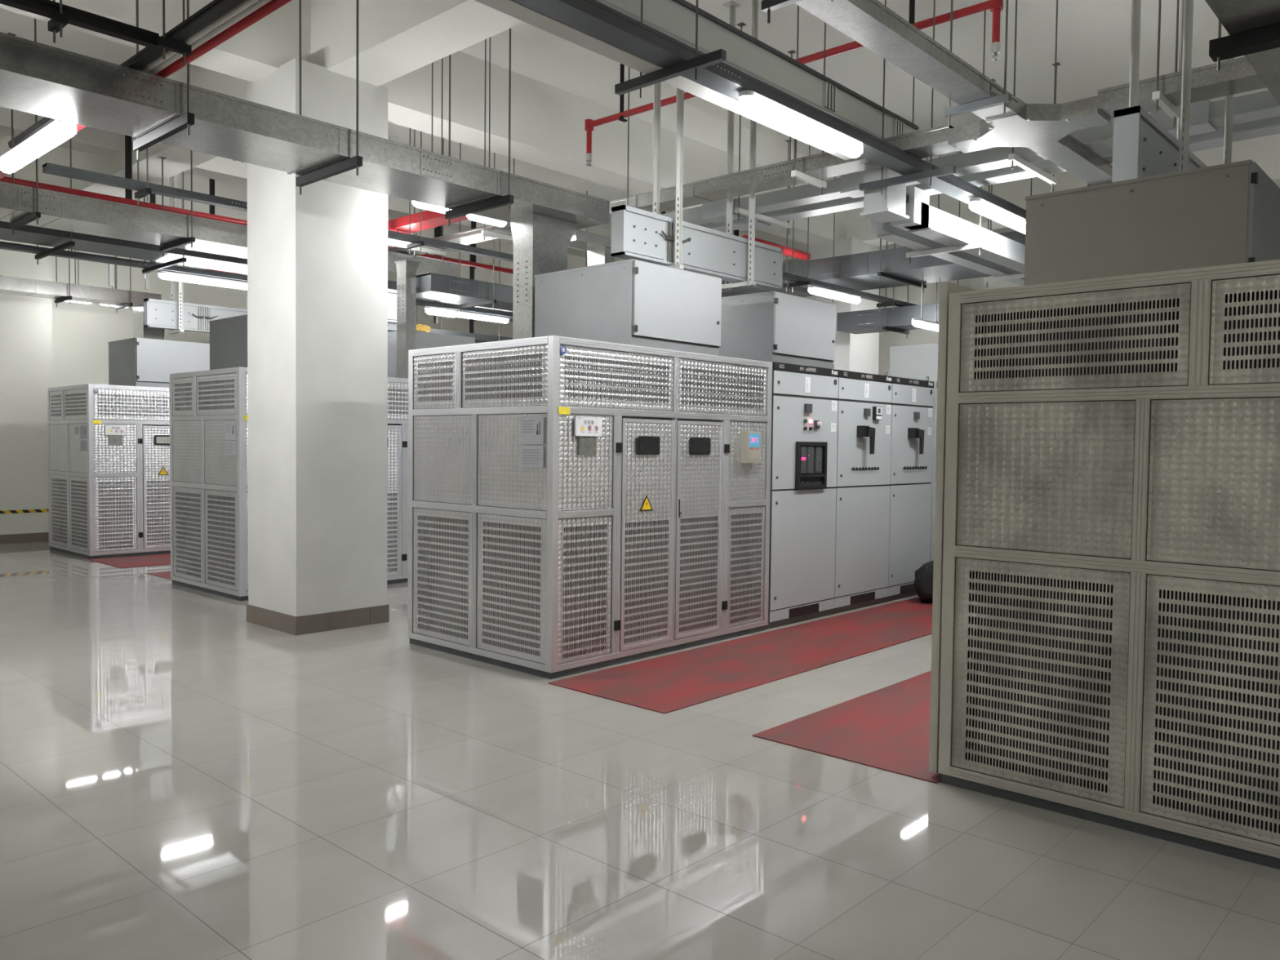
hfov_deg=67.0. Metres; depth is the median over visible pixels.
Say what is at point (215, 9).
cable tray
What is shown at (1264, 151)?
ceiling beam
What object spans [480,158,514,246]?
hanger
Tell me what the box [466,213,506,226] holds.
diffuser
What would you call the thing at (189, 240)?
hanger
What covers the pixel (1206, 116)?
busway
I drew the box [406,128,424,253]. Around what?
hanger
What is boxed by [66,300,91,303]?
diffuser
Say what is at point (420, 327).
bundle
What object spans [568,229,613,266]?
duct
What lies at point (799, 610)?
vent
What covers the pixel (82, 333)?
wall
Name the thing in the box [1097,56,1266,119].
duct
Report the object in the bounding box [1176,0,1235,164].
hanger
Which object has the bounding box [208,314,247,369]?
box
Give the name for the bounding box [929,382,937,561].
switchgear cubicle
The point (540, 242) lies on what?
duct
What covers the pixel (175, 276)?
lamp
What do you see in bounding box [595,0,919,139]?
busway
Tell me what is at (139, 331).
duct bend
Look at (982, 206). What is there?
lamp
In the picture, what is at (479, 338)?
cable tray
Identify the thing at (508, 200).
hanger
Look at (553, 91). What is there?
ceiling beam
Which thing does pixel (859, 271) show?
duct
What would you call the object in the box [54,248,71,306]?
hanger
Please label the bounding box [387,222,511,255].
duct
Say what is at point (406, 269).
duct
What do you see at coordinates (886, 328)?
hanger
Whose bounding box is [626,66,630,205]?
hanger
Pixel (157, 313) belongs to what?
box
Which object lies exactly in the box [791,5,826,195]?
hanger
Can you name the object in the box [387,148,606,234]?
ceiling beam
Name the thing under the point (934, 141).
duct
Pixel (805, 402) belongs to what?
switchgear cubicle
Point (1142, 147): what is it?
box
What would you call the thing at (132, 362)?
box
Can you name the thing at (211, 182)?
strut
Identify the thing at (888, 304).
hanger
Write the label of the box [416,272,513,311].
duct
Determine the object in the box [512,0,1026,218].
cable tray
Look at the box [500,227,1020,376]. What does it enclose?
wall
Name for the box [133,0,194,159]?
hanger
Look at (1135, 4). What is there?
hanger
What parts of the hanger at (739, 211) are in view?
threaded rod, ceiling plate, threaded rod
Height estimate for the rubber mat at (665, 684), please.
0.006 m
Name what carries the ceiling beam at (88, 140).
attached to the wall at (919, 336)
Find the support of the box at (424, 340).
on the tall cabinet at (209, 408)
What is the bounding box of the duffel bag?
[913,560,933,602]
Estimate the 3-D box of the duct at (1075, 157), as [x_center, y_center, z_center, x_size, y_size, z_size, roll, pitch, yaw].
[3.228,-2.338,7.100,0.208,0.092,1.200,3,3,43]
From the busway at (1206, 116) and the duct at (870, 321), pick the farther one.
the duct at (870, 321)
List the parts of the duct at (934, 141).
joint plate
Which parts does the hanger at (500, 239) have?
threaded rod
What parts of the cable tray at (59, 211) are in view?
joint plate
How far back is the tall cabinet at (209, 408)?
9.87 m
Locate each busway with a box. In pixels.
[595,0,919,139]
[661,90,1279,225]
[698,115,1279,231]
[859,166,1025,285]
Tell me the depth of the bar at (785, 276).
11.57 m
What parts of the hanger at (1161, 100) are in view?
threaded rod, threaded rod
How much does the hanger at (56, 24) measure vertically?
1.855 m
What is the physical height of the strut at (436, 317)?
1.950 m
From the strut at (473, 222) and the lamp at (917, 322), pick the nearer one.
the lamp at (917, 322)
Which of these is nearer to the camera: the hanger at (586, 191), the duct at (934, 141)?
the duct at (934, 141)
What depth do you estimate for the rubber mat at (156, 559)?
12.23 m
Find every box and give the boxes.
[107,337,209,387]
[143,297,247,333]
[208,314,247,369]
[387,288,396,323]
[387,330,475,377]
[534,258,721,355]
[610,204,782,290]
[719,290,835,368]
[889,343,937,382]
[1024,159,1279,285]
[1111,105,1207,182]
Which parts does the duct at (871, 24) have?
lid, joint plate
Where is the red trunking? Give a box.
[201,209,468,278]
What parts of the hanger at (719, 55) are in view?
threaded rod, threaded rod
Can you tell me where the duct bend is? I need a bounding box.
[133,305,164,339]
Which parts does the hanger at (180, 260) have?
threaded rod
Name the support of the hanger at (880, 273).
hanging from the ceiling
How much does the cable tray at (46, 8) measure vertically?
0.062 m
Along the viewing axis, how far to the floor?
3.93 m
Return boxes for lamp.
[0,119,76,173]
[66,249,91,303]
[99,255,127,307]
[157,271,247,289]
[387,229,408,248]
[412,57,448,213]
[424,302,457,317]
[455,311,509,323]
[466,37,506,226]
[738,90,863,157]
[808,284,860,304]
[911,272,940,331]
[968,197,1026,234]
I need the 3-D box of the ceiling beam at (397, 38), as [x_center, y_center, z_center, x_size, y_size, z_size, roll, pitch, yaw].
[-0.901,-3.638,6.562,23.200,0.845,1.230,3,3,43]
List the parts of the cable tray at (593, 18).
joint plate, joint plate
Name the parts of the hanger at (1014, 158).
threaded rod, threaded rod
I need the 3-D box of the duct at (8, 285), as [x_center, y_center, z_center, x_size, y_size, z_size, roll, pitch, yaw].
[-9.698,-2.622,12.008,0.458,0.186,7.050,3,3,43]
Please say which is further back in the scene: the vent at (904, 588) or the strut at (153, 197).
the strut at (153, 197)
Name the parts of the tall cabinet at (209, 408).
panel, panel, vent panel, vent panel, panel, vent panel, panel, vent panel, vent panel, vent panel, panel, door, vent panel, vent panel, panel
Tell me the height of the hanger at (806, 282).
2.055 m
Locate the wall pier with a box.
[0,239,53,544]
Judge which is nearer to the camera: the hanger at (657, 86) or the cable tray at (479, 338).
the hanger at (657, 86)
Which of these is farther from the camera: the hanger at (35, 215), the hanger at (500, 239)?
the hanger at (500, 239)
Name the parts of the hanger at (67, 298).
threaded rod, threaded rod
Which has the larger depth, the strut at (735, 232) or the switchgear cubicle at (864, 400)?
the strut at (735, 232)
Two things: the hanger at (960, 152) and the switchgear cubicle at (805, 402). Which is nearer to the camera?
the switchgear cubicle at (805, 402)
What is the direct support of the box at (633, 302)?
on the tall cabinet at (575, 505)
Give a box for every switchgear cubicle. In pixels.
[748,361,839,629]
[831,369,893,614]
[884,375,933,602]
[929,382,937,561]
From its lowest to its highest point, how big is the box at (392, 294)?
0.380 m
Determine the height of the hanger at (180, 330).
2.325 m
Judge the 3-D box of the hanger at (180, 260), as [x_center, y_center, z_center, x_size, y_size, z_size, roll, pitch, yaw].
[-5.461,-3.325,11.079,1.160,1.895,0.060,3,3,43]
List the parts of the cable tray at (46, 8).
lid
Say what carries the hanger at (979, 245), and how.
hanging from the ceiling
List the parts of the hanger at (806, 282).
threaded rod, threaded rod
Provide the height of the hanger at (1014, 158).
1.750 m
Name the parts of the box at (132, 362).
door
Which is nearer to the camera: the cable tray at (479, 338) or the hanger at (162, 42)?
the hanger at (162, 42)
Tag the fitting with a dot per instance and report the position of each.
(1037, 127)
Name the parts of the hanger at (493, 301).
threaded rod, threaded rod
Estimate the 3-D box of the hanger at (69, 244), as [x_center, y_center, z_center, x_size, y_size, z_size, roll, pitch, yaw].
[-6.219,-3.304,10.254,1.160,1.895,0.060,3,3,43]
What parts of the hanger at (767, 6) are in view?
threaded rod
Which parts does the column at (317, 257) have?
skirting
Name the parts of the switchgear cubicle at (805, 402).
door, instrument door, door, breaker frame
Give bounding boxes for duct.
[0,31,609,229]
[0,275,161,307]
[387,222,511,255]
[394,259,421,378]
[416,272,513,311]
[498,231,1025,321]
[508,212,578,339]
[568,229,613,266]
[609,124,959,220]
[795,0,1018,120]
[836,302,938,333]
[1036,133,1112,186]
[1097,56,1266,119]
[1204,0,1279,105]
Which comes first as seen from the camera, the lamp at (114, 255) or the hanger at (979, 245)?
the hanger at (979, 245)
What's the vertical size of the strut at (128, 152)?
1.300 m
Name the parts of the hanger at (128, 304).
threaded rod, threaded rod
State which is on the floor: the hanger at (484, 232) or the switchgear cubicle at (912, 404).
the switchgear cubicle at (912, 404)
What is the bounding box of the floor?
[0,541,1279,959]
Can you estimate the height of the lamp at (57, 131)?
0.264 m
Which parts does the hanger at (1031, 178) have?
threaded rod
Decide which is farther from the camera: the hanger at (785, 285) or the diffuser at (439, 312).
the hanger at (785, 285)
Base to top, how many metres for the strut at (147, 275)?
1.650 m
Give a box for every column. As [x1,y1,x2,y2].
[246,57,389,635]
[802,237,879,374]
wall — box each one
[51,246,500,387]
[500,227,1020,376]
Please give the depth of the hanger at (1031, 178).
10.34 m
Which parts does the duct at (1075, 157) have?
lid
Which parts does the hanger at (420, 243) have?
threaded rod, threaded rod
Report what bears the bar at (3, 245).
on the hanger at (69, 244)
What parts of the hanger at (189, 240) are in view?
threaded rod, threaded rod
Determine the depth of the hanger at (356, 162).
6.43 m
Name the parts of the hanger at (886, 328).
threaded rod, threaded rod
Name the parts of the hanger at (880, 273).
threaded rod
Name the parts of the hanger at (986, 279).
threaded rod, threaded rod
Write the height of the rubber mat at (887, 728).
0.006 m
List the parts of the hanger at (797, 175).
threaded rod, threaded rod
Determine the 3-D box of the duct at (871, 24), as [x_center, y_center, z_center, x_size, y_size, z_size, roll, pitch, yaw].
[-0.348,-2.239,3.203,0.214,0.092,7.720,3,3,43]
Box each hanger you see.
[7,18,40,235]
[35,137,75,264]
[47,0,67,43]
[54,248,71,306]
[114,255,133,313]
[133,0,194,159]
[134,147,151,204]
[142,171,186,278]
[156,0,191,65]
[158,150,195,257]
[168,172,183,334]
[295,0,362,195]
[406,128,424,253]
[411,129,445,260]
[416,226,442,333]
[444,28,513,226]
[457,142,496,313]
[473,239,500,341]
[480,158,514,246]
[585,191,587,266]
[614,0,726,97]
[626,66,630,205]
[652,81,684,269]
[721,0,758,289]
[734,22,795,235]
[760,0,834,23]
[783,139,835,302]
[789,138,810,292]
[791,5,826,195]
[859,0,955,195]
[876,243,896,311]
[877,157,927,293]
[882,240,909,338]
[906,10,986,263]
[934,151,962,323]
[943,0,1011,125]
[983,62,1060,288]
[990,177,1031,231]
[1008,0,1057,191]
[1128,0,1193,171]
[1151,0,1179,127]
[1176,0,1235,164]
[1208,20,1279,71]
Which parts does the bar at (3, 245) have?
joint plate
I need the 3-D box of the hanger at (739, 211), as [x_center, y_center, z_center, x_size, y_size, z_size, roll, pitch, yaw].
[1.181,-3.251,9.073,0.060,1.750,0.870,3,3,43]
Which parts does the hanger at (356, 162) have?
threaded rod, threaded rod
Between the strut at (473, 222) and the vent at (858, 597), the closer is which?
the vent at (858, 597)
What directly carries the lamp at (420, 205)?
hanging from the ceiling
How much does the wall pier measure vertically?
5.350 m
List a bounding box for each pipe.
[0,0,291,178]
[0,176,513,273]
[584,0,1003,166]
[741,235,810,260]
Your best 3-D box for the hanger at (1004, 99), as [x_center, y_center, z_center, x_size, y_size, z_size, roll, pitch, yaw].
[2.019,-3.075,5.747,0.400,1.845,0.060,3,3,43]
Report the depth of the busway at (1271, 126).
7.75 m
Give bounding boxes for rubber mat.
[88,553,170,568]
[146,571,170,579]
[547,596,932,713]
[752,671,941,783]
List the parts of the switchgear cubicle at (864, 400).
door, rotary handle, instrument door, door, handle lever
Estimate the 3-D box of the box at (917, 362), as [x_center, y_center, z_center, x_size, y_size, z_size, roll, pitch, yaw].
[4.974,-0.335,12.664,3.380,2.950,0.820,3,3,43]
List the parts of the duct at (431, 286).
joint plate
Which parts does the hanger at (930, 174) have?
threaded rod, threaded rod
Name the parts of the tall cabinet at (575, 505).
panel, panel, vent panel, vent panel, panel, vent panel, vent panel, panel, vent panel, panel, vent panel, door, door handle, door, vent panel, vent panel, panel, vent panel, display panel, vent panel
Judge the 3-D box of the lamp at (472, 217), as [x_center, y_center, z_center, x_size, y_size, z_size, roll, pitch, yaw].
[-1.353,-3.210,8.577,0.076,1.854,0.450,3,3,43]
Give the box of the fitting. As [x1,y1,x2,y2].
[948,95,1111,153]
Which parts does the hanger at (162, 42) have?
threaded rod, threaded rod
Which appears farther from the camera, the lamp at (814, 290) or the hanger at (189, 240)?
the lamp at (814, 290)
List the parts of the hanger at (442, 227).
threaded rod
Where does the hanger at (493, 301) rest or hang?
hanging from the ceiling
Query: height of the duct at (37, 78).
0.186 m
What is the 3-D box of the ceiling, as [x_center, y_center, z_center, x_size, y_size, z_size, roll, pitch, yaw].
[-0.793,-4.146,6.878,23.500,0.150,18.600,3,3,43]
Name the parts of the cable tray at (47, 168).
joint plate, joint plate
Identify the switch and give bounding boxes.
[813,420,822,429]
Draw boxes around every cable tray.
[0,0,159,48]
[0,181,459,281]
[0,221,512,311]
[8,0,245,147]
[42,162,513,262]
[387,323,512,343]
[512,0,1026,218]
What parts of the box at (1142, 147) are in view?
panel, panel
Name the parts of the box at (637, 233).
panel, panel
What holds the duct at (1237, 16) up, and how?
hanging from the hanger at (1268, 37)
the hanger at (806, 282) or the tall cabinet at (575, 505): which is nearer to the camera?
the tall cabinet at (575, 505)
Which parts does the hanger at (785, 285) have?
threaded rod, threaded rod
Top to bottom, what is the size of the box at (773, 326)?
0.584 m
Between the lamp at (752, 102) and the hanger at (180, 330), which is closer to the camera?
the lamp at (752, 102)
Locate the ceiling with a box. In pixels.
[0,0,1269,249]
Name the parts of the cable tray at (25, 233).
joint plate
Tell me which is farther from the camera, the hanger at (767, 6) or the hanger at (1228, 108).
the hanger at (1228, 108)
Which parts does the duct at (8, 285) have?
lid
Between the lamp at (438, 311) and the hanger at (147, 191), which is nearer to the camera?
the hanger at (147, 191)
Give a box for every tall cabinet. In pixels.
[47,383,170,559]
[168,367,408,600]
[407,335,772,679]
[928,259,1279,869]
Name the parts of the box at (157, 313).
panel, panel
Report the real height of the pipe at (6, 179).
0.062 m
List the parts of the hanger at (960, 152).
threaded rod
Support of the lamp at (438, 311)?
hanging from the duct at (431, 286)
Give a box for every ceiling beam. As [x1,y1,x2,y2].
[0,0,524,197]
[0,0,888,249]
[0,106,626,262]
[124,193,484,281]
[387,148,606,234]
[481,133,1279,286]
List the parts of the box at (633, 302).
door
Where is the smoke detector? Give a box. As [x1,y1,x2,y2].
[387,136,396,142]
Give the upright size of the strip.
0.020 m
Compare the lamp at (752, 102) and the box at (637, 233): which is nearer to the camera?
the lamp at (752, 102)
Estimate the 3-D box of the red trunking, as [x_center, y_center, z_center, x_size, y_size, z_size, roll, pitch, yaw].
[-3.922,-2.864,11.890,6.200,0.100,0.260,3,3,43]
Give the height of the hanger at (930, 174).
1.910 m
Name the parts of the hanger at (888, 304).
threaded rod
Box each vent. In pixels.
[788,603,818,617]
[850,591,875,604]
[900,583,914,593]
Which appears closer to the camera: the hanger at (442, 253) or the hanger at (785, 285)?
the hanger at (442, 253)
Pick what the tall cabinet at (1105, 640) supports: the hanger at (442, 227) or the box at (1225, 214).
the box at (1225, 214)
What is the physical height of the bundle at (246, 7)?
0.036 m
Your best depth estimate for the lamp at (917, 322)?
11.21 m
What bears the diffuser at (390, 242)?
attached to the lamp at (390, 242)
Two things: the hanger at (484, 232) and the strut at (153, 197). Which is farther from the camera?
the strut at (153, 197)
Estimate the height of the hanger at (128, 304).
1.925 m
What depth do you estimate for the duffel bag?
9.52 m
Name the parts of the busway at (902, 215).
drop casing, link plate, drop casing, casing, casing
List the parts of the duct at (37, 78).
joint plate, joint plate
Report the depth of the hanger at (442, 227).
16.24 m
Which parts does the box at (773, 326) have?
door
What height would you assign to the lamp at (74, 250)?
1.774 m
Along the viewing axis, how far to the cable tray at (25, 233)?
10.50 m
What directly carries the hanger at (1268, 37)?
hanging from the ceiling
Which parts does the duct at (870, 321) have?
joint plate, lid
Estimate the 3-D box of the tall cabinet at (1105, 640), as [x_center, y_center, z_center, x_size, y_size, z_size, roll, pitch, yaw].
[2.794,0.247,4.787,1.694,2.300,2.457,3,3,43]
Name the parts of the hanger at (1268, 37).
threaded rod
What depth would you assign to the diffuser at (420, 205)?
8.13 m
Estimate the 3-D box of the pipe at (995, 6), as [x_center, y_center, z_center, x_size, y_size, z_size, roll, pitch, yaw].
[1.025,-3.590,8.345,4.258,1.025,0.090,3,3,43]
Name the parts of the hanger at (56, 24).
threaded rod, threaded rod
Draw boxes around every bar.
[0,240,512,318]
[782,271,917,306]
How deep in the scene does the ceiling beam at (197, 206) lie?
15.78 m
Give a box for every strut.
[107,254,113,286]
[124,134,132,199]
[144,195,149,289]
[150,193,155,262]
[208,178,215,271]
[434,227,438,324]
[436,226,441,256]
[469,244,474,333]
[471,220,475,269]
[733,229,738,235]
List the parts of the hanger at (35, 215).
threaded rod, threaded rod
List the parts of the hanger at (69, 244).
threaded rod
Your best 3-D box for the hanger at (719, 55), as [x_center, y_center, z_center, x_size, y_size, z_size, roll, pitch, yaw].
[0.159,-3.042,5.135,0.750,1.910,0.060,3,3,43]
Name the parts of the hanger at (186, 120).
threaded rod, threaded rod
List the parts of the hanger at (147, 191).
threaded rod, threaded rod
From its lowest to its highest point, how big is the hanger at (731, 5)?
2.445 m
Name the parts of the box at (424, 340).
door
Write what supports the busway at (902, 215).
hanging from the hanger at (979, 245)
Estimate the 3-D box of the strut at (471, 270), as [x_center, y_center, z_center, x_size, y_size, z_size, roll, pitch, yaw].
[-2.877,-3.464,16.552,0.100,1.950,0.220,3,3,43]
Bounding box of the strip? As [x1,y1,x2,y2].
[474,0,860,159]
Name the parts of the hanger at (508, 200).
threaded rod, threaded rod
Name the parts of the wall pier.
skirting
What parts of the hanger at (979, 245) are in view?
threaded rod, threaded rod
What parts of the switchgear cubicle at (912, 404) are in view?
door, instrument door, door, rotary handle, handle lever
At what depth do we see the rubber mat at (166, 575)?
11.04 m
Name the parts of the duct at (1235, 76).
lid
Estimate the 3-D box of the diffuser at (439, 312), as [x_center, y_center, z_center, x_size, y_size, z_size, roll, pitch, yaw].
[-2.373,-1.990,11.549,0.076,0.062,0.436,3,3,43]
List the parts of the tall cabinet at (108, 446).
vent panel, panel, panel, panel, vent panel, vent panel, panel, vent panel, panel, vent panel, vent panel, door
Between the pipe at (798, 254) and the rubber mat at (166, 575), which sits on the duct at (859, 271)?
the pipe at (798, 254)
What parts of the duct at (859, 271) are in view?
joint plate, lid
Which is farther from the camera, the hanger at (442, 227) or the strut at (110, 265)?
the hanger at (442, 227)
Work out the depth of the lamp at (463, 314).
15.03 m
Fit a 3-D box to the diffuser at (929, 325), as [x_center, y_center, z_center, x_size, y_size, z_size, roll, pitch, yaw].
[3.418,-1.800,11.387,0.076,0.062,0.826,3,3,43]
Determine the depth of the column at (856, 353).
13.95 m
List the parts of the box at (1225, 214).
door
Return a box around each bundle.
[139,0,271,74]
[415,323,431,332]
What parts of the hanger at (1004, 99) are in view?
threaded rod, threaded rod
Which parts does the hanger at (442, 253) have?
threaded rod, threaded rod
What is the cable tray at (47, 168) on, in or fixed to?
hanging from the hanger at (147, 191)
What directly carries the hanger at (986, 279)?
hanging from the ceiling
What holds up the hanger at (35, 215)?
hanging from the ceiling
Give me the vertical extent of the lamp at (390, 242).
0.184 m
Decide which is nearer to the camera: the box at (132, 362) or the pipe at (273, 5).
the pipe at (273, 5)
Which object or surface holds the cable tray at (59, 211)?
hanging from the hanger at (35, 215)
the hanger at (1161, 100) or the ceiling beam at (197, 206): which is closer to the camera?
the hanger at (1161, 100)
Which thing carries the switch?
attached to the switchgear cubicle at (805, 402)
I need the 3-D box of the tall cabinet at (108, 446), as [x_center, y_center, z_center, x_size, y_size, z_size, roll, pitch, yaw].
[-6.783,-0.151,13.780,1.655,2.240,2.457,3,3,43]
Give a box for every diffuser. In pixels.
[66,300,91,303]
[387,238,408,248]
[412,200,448,213]
[425,308,456,317]
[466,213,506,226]
[911,320,938,331]
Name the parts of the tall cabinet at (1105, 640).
vent panel, vent panel, vent panel, panel, vent panel, vent panel, panel, vent panel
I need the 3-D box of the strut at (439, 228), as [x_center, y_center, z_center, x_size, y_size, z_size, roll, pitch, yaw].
[-2.730,-3.666,13.151,0.100,1.300,0.220,3,3,43]

